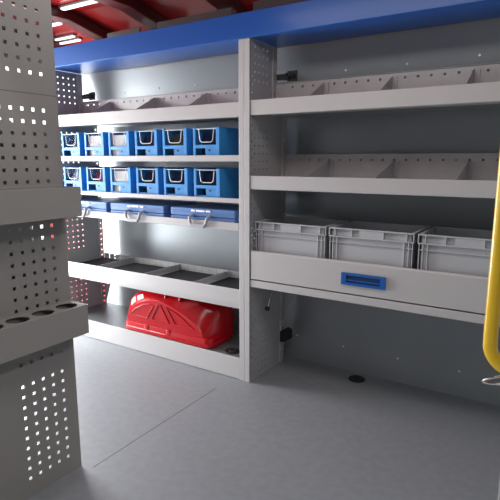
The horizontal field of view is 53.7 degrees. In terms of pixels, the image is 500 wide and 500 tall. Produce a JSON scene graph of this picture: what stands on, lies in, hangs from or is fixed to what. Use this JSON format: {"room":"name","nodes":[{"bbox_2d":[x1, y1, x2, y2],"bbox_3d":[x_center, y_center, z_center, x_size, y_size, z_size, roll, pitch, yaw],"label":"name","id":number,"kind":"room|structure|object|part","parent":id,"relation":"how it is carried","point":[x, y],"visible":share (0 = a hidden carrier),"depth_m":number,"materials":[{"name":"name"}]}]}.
{"room":"work van interior","nodes":[
{"label":"work van interior","id":0,"kind":"room"},
{"bbox_2d":[1,0,259,45],"bbox_3d":[-0.502,-1.267,2.154,4.100,0.230,2.120,7,12,32],"label":"ceiling","id":1,"kind":"structure","parent":0,"point":[111,19],"depth_m":3.14,"materials":[{"name":"red paint"}]},
{"bbox_2d":[52,21,61,26],"bbox_3d":[-1.382,-1.568,3.439,0.220,0.022,0.042,7,12,32],"label":"recessed light","id":2,"kind":"object","parent":1,"relation":"in","point":[54,23],"visible":0.42,"depth_m":3.40,"materials":[{"name":"grey"}]},
{"bbox_2d":[53,39,63,47],"bbox_3d":[-1.933,-1.414,3.099,0.090,0.235,1.997,7,12,32],"label":"trim","id":3,"kind":"structure","parent":1,"relation":"attached to","point":[56,43],"depth_m":3.74,"materials":[{"name":"red paint"}]},
{"bbox_2d":[53,33,76,40],"bbox_3d":[-1.366,-1.567,3.646,0.230,0.022,0.034,7,12,32],"label":"recessed light","id":4,"kind":"object","parent":1,"relation":"in","point":[68,36],"visible":0.98,"depth_m":3.63,"materials":[{"name":"grey"}]},
{"bbox_2d":[58,37,81,44],"bbox_3d":[-1.380,-1.569,3.727,0.320,0.022,0.034,7,12,32],"label":"recessed light","id":5,"kind":"object","parent":1,"relation":"in","point":[77,39],"visible":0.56,"depth_m":3.69,"materials":[{"name":"grey plastic"}]},
{"bbox_2d":[58,0,97,10],"bbox_3d":[-1.041,-1.496,3.009,0.335,0.022,0.042,7,12,32],"label":"recessed light","id":6,"kind":"object","parent":1,"relation":"in","point":[80,3],"visible":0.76,"depth_m":3.00,"materials":[{"name":"grey plastic"}]},
{"bbox_2d":[21,335,499,499],"bbox_3d":[-0.513,0.801,2.440,3.980,0.040,1.960,7,12,32],"label":"floor","id":7,"kind":"structure","parent":0,"point":[301,429],"depth_m":2.20,"materials":[{"name":"grey plastic"}]},
{"bbox_2d":[0,0,81,499],"bbox_3d":[-1.363,-0.088,1.988,1.350,1.870,0.444,7,12,32],"label":"perforated panel","id":8,"kind":"object","parent":7,"relation":"on","point":[34,269],"visible":0.97,"depth_m":1.71,"materials":[{"name":"grey metal"}]},
{"bbox_2d":[0,185,81,224],"bbox_3d":[-0.741,-0.148,1.597,0.098,0.108,0.400,7,12,32],"label":"tray","id":9,"kind":"object","parent":8,"relation":"attached to","point":[22,204],"visible":1,"depth_m":1.61,"materials":[{"name":"grey metal"}]},
{"bbox_2d":[0,299,88,363],"bbox_3d":[-0.742,0.274,1.673,0.098,0.114,0.400,7,12,32],"label":"holder","id":10,"kind":"object","parent":8,"relation":"attached to","point":[22,334],"visible":1,"depth_m":1.67,"materials":[{"name":"grey metal"}]},
{"bbox_3d":[-0.741,0.225,1.664,0.096,0.003,0.400,7,12,32],"label":"plate","id":11,"kind":"part","parent":10,"relation":"part of","materials":[{"name":"grey metal"}]},
{"bbox_2d":[94,388,215,466],"bbox_3d":[-0.404,0.804,2.311,0.002,0.002,0.820,7,12,32],"label":"trim","id":12,"kind":"structure","parent":7,"relation":"on","point":[215,388],"depth_m":2.25,"materials":[{"name":"grey metal"}]},
{"bbox_2d":[55,39,265,380],"bbox_3d":[-0.587,-0.257,3.142,1.556,1.789,0.372,7,12,32],"label":"shelving unit","id":13,"kind":"object","parent":7,"relation":"on","point":[88,263],"visible":0.66,"depth_m":3.08,"materials":[{"name":"light grey painted metal"}]},
{"bbox_2d":[61,133,84,155],"bbox_3d":[-1.096,-0.702,3.368,0.176,0.172,0.300,7,12,32],"label":"storage bin","id":14,"kind":"object","parent":13,"relation":"on","point":[79,150],"visible":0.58,"depth_m":3.24,"materials":[{"name":"blue plastic"}]},
{"bbox_2d":[70,138,76,151],"bbox_3d":[-1.146,-0.676,3.298,0.135,0.138,0.065,7,12,32],"label":"pouch","id":15,"kind":"object","parent":14,"relation":"in","point":[72,139],"visible":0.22,"depth_m":3.28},
{"bbox_3d":[-1.233,-0.329,3.538,0.033,1.788,0.353,7,12,32],"label":"panel","id":16,"kind":"part","parent":13,"relation":"part of","materials":[{"name":"grey metal"}]},
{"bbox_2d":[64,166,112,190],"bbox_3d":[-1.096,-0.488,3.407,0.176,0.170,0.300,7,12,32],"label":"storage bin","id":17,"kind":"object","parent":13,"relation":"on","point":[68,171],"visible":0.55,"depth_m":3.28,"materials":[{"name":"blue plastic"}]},
{"bbox_2d":[72,171,79,183],"bbox_3d":[-1.146,-0.464,3.337,0.135,0.138,0.065,7,12,32],"label":"pouch","id":18,"kind":"object","parent":17,"relation":"in","point":[74,172],"visible":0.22,"depth_m":3.32,"materials":[{"name":"grey plastic"}]},
{"bbox_2d":[84,132,108,155],"bbox_3d":[-0.906,-0.680,3.249,0.176,0.172,0.300,7,12,32],"label":"storage bin","id":19,"kind":"object","parent":13,"relation":"on","point":[103,150],"visible":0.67,"depth_m":3.11,"materials":[{"name":"blue plastic"}]},
{"bbox_2d":[87,136,100,155],"bbox_3d":[-0.937,-0.664,3.208,0.146,0.146,0.159,7,12,32],"label":"carton","id":20,"kind":"object","parent":19,"relation":"in","point":[93,139],"visible":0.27,"depth_m":3.15,"materials":[{"name":"white cardboard"}]},
{"bbox_2d":[86,167,110,191],"bbox_3d":[-0.906,-0.466,3.288,0.176,0.170,0.300,7,12,32],"label":"storage bin","id":21,"kind":"object","parent":13,"relation":"on","point":[105,186],"visible":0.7,"depth_m":3.16,"materials":[{"name":"blue plastic"}]},
{"bbox_2d":[95,171,102,186],"bbox_3d":[-0.956,-0.442,3.218,0.135,0.138,0.065,7,12,32],"label":"pouch","id":22,"kind":"object","parent":21,"relation":"in","point":[97,176],"visible":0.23,"depth_m":3.20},
{"bbox_2d":[78,197,140,216],"bbox_3d":[-1.034,-0.295,3.389,0.452,0.102,0.350,7,12,32],"label":"tool case","id":23,"kind":"object","parent":13,"relation":"on","point":[99,204],"visible":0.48,"depth_m":3.23,"materials":[{"name":"blue plastic"}]},
{"bbox_3d":[-1.116,-0.256,3.264,0.140,0.070,0.044,7,12,32],"label":"handle","id":24,"kind":"part","parent":23,"relation":"part of","materials":[{"name":"grey plastic"}]},
{"bbox_3d":[-1.022,-0.326,3.401,0.450,0.044,0.309,7,12,32],"label":"lid","id":25,"kind":"part","parent":23,"relation":"part of","materials":[{"name":"blue plastic"}]},
{"bbox_2d":[108,131,135,155],"bbox_3d":[-0.719,-0.658,3.132,0.176,0.172,0.300,7,12,32],"label":"storage bin","id":26,"kind":"object","parent":13,"relation":"on","point":[129,149],"visible":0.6,"depth_m":3.00,"materials":[{"name":"blue plastic"}]},
{"bbox_2d":[112,135,125,155],"bbox_3d":[-0.750,-0.642,3.091,0.146,0.145,0.158,7,12,32],"label":"carton","id":27,"kind":"object","parent":26,"relation":"in","point":[118,139],"visible":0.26,"depth_m":3.03,"materials":[{"name":"white cardboard"}]},
{"bbox_2d":[110,167,145,192],"bbox_3d":[-0.719,-0.445,3.171,0.176,0.170,0.300,7,12,32],"label":"storage bin","id":28,"kind":"object","parent":13,"relation":"on","point":[130,186],"visible":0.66,"depth_m":3.04,"materials":[{"name":"blue plastic"}]},
{"bbox_2d":[114,170,127,190],"bbox_3d":[-0.750,-0.429,3.130,0.146,0.145,0.158,7,12,32],"label":"carton","id":29,"kind":"object","parent":28,"relation":"in","point":[120,175],"visible":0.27,"depth_m":3.07,"materials":[{"name":"white"}]},
{"bbox_3d":[-0.618,-0.801,2.991,1.487,0.073,0.245,7,12,32],"label":"shelf","id":30,"kind":"part","parent":13,"relation":"part of","materials":[{"name":"grey metal"}]},
{"bbox_2d":[135,129,162,155],"bbox_3d":[-0.528,-0.637,3.013,0.176,0.172,0.300,7,12,32],"label":"storage bin","id":31,"kind":"object","parent":13,"relation":"on","point":[157,149],"visible":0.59,"depth_m":2.89,"materials":[{"name":"blue plastic"}]},
{"bbox_2d":[143,135,153,155],"bbox_3d":[-0.578,-0.611,2.943,0.135,0.138,0.065,7,12,32],"label":"pouch","id":32,"kind":"object","parent":31,"relation":"in","point":[147,139],"visible":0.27,"depth_m":2.92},
{"bbox_3d":[-0.589,-0.570,3.080,1.487,0.033,0.355,7,12,32],"label":"shelf","id":33,"kind":"part","parent":13,"relation":"part of","materials":[{"name":"grey metal"}]},
{"bbox_2d":[111,200,195,221],"bbox_3d":[-0.624,-0.248,3.132,0.452,0.102,0.350,7,12,32],"label":"tool case","id":34,"kind":"object","parent":13,"relation":"on","point":[159,208],"visible":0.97,"depth_m":3.02,"materials":[{"name":"blue plastic"}]},
{"bbox_3d":[-0.706,-0.209,3.008,0.141,0.070,0.044,7,12,32],"label":"handle","id":35,"kind":"part","parent":34,"relation":"part of","materials":[{"name":"grey plastic"}]},
{"bbox_3d":[-0.613,-0.279,3.144,0.450,0.044,0.309,7,12,32],"label":"lid","id":36,"kind":"part","parent":34,"relation":"part of","materials":[{"name":"blue plastic"}]},
{"bbox_3d":[-0.588,0.171,3.217,1.487,0.110,0.360,7,12,32],"label":"tray shelf","id":37,"kind":"part","parent":13,"relation":"part of","materials":[{"name":"grey metal"}]},
{"bbox_3d":[-0.589,-0.353,3.120,1.487,0.025,0.355,7,12,32],"label":"shelf","id":38,"kind":"part","parent":13,"relation":"part of","materials":[{"name":"grey metal"}]},
{"bbox_2d":[82,210,238,230],"bbox_3d":[-0.588,-0.218,3.144,1.480,0.041,0.355,7,12,32],"label":"tray","id":39,"kind":"object","parent":13,"relation":"on","point":[94,214],"depth_m":2.88,"materials":[{"name":"grey metal"}]},
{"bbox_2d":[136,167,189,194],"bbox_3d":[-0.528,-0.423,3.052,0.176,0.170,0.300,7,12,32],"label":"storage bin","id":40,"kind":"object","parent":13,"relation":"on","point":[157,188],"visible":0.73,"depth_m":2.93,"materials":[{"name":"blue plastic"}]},
{"bbox_2d":[145,172,155,191],"bbox_3d":[-0.578,-0.399,2.982,0.135,0.138,0.065,7,12,32],"label":"pouch","id":41,"kind":"object","parent":40,"relation":"in","point":[149,175],"visible":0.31,"depth_m":2.96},
{"bbox_3d":[-0.584,0.505,3.284,1.487,0.004,0.357,7,12,32],"label":"shelf","id":42,"kind":"part","parent":13,"relation":"part of","materials":[{"name":"grey metal"}]},
{"bbox_2d":[162,128,192,154],"bbox_3d":[-0.343,-0.616,2.897,0.176,0.172,0.300,7,12,32],"label":"storage bin","id":43,"kind":"object","parent":13,"relation":"on","point":[187,148],"visible":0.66,"depth_m":2.77,"materials":[{"name":"blue plastic"}]},
{"bbox_2d":[171,134,183,154],"bbox_3d":[-0.393,-0.590,2.827,0.135,0.138,0.065,7,12,32],"label":"pouch","id":44,"kind":"object","parent":43,"relation":"in","point":[176,138],"visible":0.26,"depth_m":2.81,"materials":[{"name":"grey fabric"}]},
{"bbox_2d":[126,290,232,348],"bbox_3d":[-0.462,0.388,3.127,0.717,0.280,0.255,7,12,32],"label":"tool case","id":45,"kind":"object","parent":13,"relation":"on","point":[205,325],"visible":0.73,"depth_m":2.98,"materials":[{"name":"red plastic"}]},
{"bbox_3d":[-0.461,0.285,3.017,0.130,0.038,0.045,7,12,32],"label":"handle","id":46,"kind":"part","parent":45,"relation":"part of","materials":[{"name":"red plastic"}]},
{"bbox_2d":[164,167,207,195],"bbox_3d":[-0.343,-0.402,2.936,0.176,0.170,0.300,7,12,32],"label":"storage bin","id":47,"kind":"object","parent":13,"relation":"on","point":[187,189],"visible":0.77,"depth_m":2.81,"materials":[{"name":"blue plastic"}]},
{"bbox_2d":[172,173,184,193],"bbox_3d":[-0.394,-0.378,2.866,0.135,0.138,0.065,7,12,32],"label":"pouch","id":48,"kind":"object","parent":47,"relation":"in","point":[177,176],"visible":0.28,"depth_m":2.85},
{"bbox_2d":[193,127,238,154],"bbox_3d":[-0.156,-0.594,2.780,0.176,0.172,0.300,7,12,32],"label":"storage bin","id":49,"kind":"object","parent":13,"relation":"on","point":[227,139],"visible":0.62,"depth_m":2.68,"materials":[{"name":"blue plastic"}]},
{"bbox_2d":[202,133,215,154],"bbox_3d":[-0.206,-0.569,2.710,0.135,0.138,0.065,7,12,32],"label":"pouch","id":50,"kind":"object","parent":49,"relation":"in","point":[207,137],"visible":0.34,"depth_m":2.69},
{"bbox_2d":[194,168,238,198],"bbox_3d":[-0.156,-0.381,2.819,0.176,0.170,0.300,7,12,32],"label":"storage bin","id":51,"kind":"object","parent":13,"relation":"on","point":[227,179],"visible":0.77,"depth_m":2.72,"materials":[{"name":"blue plastic"}]},
{"bbox_2d":[202,173,216,194],"bbox_3d":[-0.206,-0.356,2.749,0.135,0.138,0.065,7,12,32],"label":"pouch","id":52,"kind":"object","parent":51,"relation":"in","point":[208,177],"visible":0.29,"depth_m":2.73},
{"bbox_2d":[171,203,262,227],"bbox_3d":[-0.198,-0.199,2.866,0.452,0.102,0.350,7,12,32],"label":"tool case","id":53,"kind":"object","parent":13,"relation":"on","point":[207,212],"visible":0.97,"depth_m":2.76,"materials":[{"name":"blue plastic"}]},
{"bbox_3d":[-0.280,-0.160,2.742,0.140,0.070,0.044,7,12,32],"label":"handle","id":54,"kind":"part","parent":53,"relation":"part of","materials":[{"name":"grey plastic"}]},
{"bbox_3d":[-0.187,-0.231,2.878,0.450,0.044,0.309,7,12,32],"label":"lid","id":55,"kind":"part","parent":53,"relation":"part of","materials":[{"name":"blue plastic"}]},
{"bbox_2d":[224,348,239,353],"bbox_3d":[-0.101,0.578,2.845,0.092,0.008,0.092,7,12,32],"label":"anchor","id":56,"kind":"object","parent":13,"relation":"on","point":[228,350],"visible":0.98,"depth_m":2.83,"materials":[{"name":"black plastic"}]},
{"bbox_2d":[348,375,364,382],"bbox_3d":[0.597,0.718,2.762,0.092,0.008,0.092,7,12,32],"label":"anchor","id":57,"kind":"object","parent":7,"relation":"on","point":[354,378],"visible":1,"depth_m":2.75,"materials":[{"name":"black plastic"}]},
{"bbox_2d":[244,38,499,381],"bbox_3d":[0.743,-0.104,2.306,1.600,1.789,0.378,7,12,32],"label":"shelving unit","id":58,"kind":"object","parent":7,"relation":"on","point":[270,275],"visible":0.92,"depth_m":2.38,"materials":[{"name":"grey metal"}]},
{"bbox_3d":[0.080,-0.178,2.717,0.032,1.788,0.353,7,12,32],"label":"panel","id":59,"kind":"part","parent":58,"relation":"part of","materials":[{"name":"grey metal"}]},
{"bbox_2d":[54,0,499,74],"bbox_3d":[0.068,-1.108,2.498,3.190,0.118,0.280,7,12,32],"label":"fascia","id":60,"kind":"object","parent":58,"relation":"attached to","point":[309,21],"visible":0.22,"depth_m":2.38,"materials":[{"name":"blue paint"}]},
{"bbox_2d":[255,216,348,258],"bbox_3d":[0.275,-0.037,2.617,0.400,0.236,0.300,7,12,32],"label":"crate","id":61,"kind":"object","parent":58,"relation":"in","point":[301,236],"visible":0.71,"depth_m":2.50,"materials":[{"name":"grey plastic"}]},
{"bbox_3d":[0.519,0.142,2.274,0.210,0.057,0.010,7,12,32],"label":"handle","id":62,"kind":"part","parent":58,"relation":"part of","materials":[{"name":"blue plastic"}]},
{"bbox_3d":[0.743,-0.298,2.271,1.530,0.069,0.358,7,12,32],"label":"shelf","id":63,"kind":"part","parent":58,"relation":"part of","materials":[{"name":"grey metal"}]},
{"bbox_3d":[0.743,0.224,2.366,1.530,0.038,0.358,7,12,32],"label":"shelf","id":64,"kind":"part","parent":58,"relation":"part of","materials":[{"name":"grey metal"}]},
{"bbox_3d":[0.713,-0.653,2.158,1.530,0.073,0.245,7,12,32],"label":"shelf","id":65,"kind":"part","parent":58,"relation":"part of","materials":[{"name":"grey metal"}]},
{"bbox_2d":[329,221,430,268],"bbox_3d":[0.626,0.003,2.398,0.400,0.236,0.300,7,12,32],"label":"crate","id":66,"kind":"object","parent":58,"relation":"in","point":[388,244],"visible":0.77,"depth_m":2.28,"materials":[{"name":"grey plastic"}]},
{"bbox_2d":[417,226,492,276],"bbox_3d":[0.977,0.043,2.178,0.400,0.236,0.300,7,12,32],"label":"crate","id":67,"kind":"object","parent":58,"relation":"in","point":[465,251],"visible":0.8,"depth_m":2.10,"materials":[{"name":"grey plastic"}]},
{"bbox_2d":[82,18,499,405],"bbox_3d":[0.236,-0.287,2.831,3.340,1.960,0.170,7,12,32],"label":"wall","id":68,"kind":"structure","parent":0,"point":[431,351],"depth_m":2.67,"materials":[{"name":"grey metal"}]},
{"bbox_2d":[0,0,110,39],"bbox_3d":[-1.469,-1.361,2.808,0.100,0.235,1.997,7,12,32],"label":"trim","id":69,"kind":"structure","parent":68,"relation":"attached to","point":[73,20],"depth_m":3.26,"materials":[{"name":"red paint"}]},
{"bbox_2d":[50,218,104,301],"bbox_3d":[-1.452,0.059,4.165,0.730,0.800,0.040,7,12,32],"label":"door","id":70,"kind":"structure","parent":68,"relation":"in","point":[51,225],"depth_m":4.12,"materials":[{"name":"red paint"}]},
{"bbox_2d":[107,27,140,37],"bbox_3d":[-0.824,-1.364,3.233,0.300,0.135,0.016,7,12,32],"label":"trim","id":71,"kind":"structure","parent":68,"relation":"attached to","point":[138,29],"depth_m":3.21,"materials":[{"name":"grey metal"}]},
{"bbox_2d":[93,0,167,29],"bbox_3d":[-1.013,-1.309,2.523,0.110,0.235,1.997,7,12,32],"label":"trim","id":72,"kind":"structure","parent":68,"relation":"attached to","point":[137,10],"depth_m":2.99,"materials":[{"name":"red paint"}]},
{"bbox_2d":[157,8,232,28],"bbox_3d":[-0.334,-1.312,2.926,0.560,0.143,0.016,7,12,32],"label":"trim","id":73,"kind":"structure","parent":68,"relation":"attached to","point":[229,11],"depth_m":2.90,"materials":[{"name":"grey metal"}]},
{"bbox_2d":[206,0,247,13],"bbox_3d":[-0.524,-1.253,2.217,0.100,0.235,1.997,7,12,32],"label":"trim","id":74,"kind":"structure","parent":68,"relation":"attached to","point":[237,7],"depth_m":2.78,"materials":[{"name":"red paint"}]},
{"bbox_2d":[253,0,306,10],"bbox_3d":[0.400,-1.232,2.466,0.900,0.151,0.016,7,12,32],"label":"trim","id":75,"kind":"structure","parent":68,"relation":"attached to","point":[261,4],"depth_m":2.63,"materials":[{"name":"grey"}]},
{"bbox_2d":[483,153,499,499],"bbox_3d":[0.462,0.002,0.800,0.145,2.120,0.143,7,12,32],"label":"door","id":76,"kind":"structure","parent":0,"point":[498,498],"depth_m":0.87,"materials":[{"name":"yellow metal"}]},
{"bbox_2d":[481,375,499,384],"bbox_3d":[0.447,0.231,0.865,0.079,0.031,0.026,7,12,32],"label":"hook","id":77,"kind":"object","parent":76,"relation":"attached to","point":[492,377],"visible":1,"depth_m":0.88,"materials":[{"name":"silver metal"}]},
{"bbox_3d":[0.476,-0.218,0.784,0.044,0.941,0.138,-8,13,-37],"label":"grab rail","id":78,"kind":"part","parent":76,"relation":"part of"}
]}

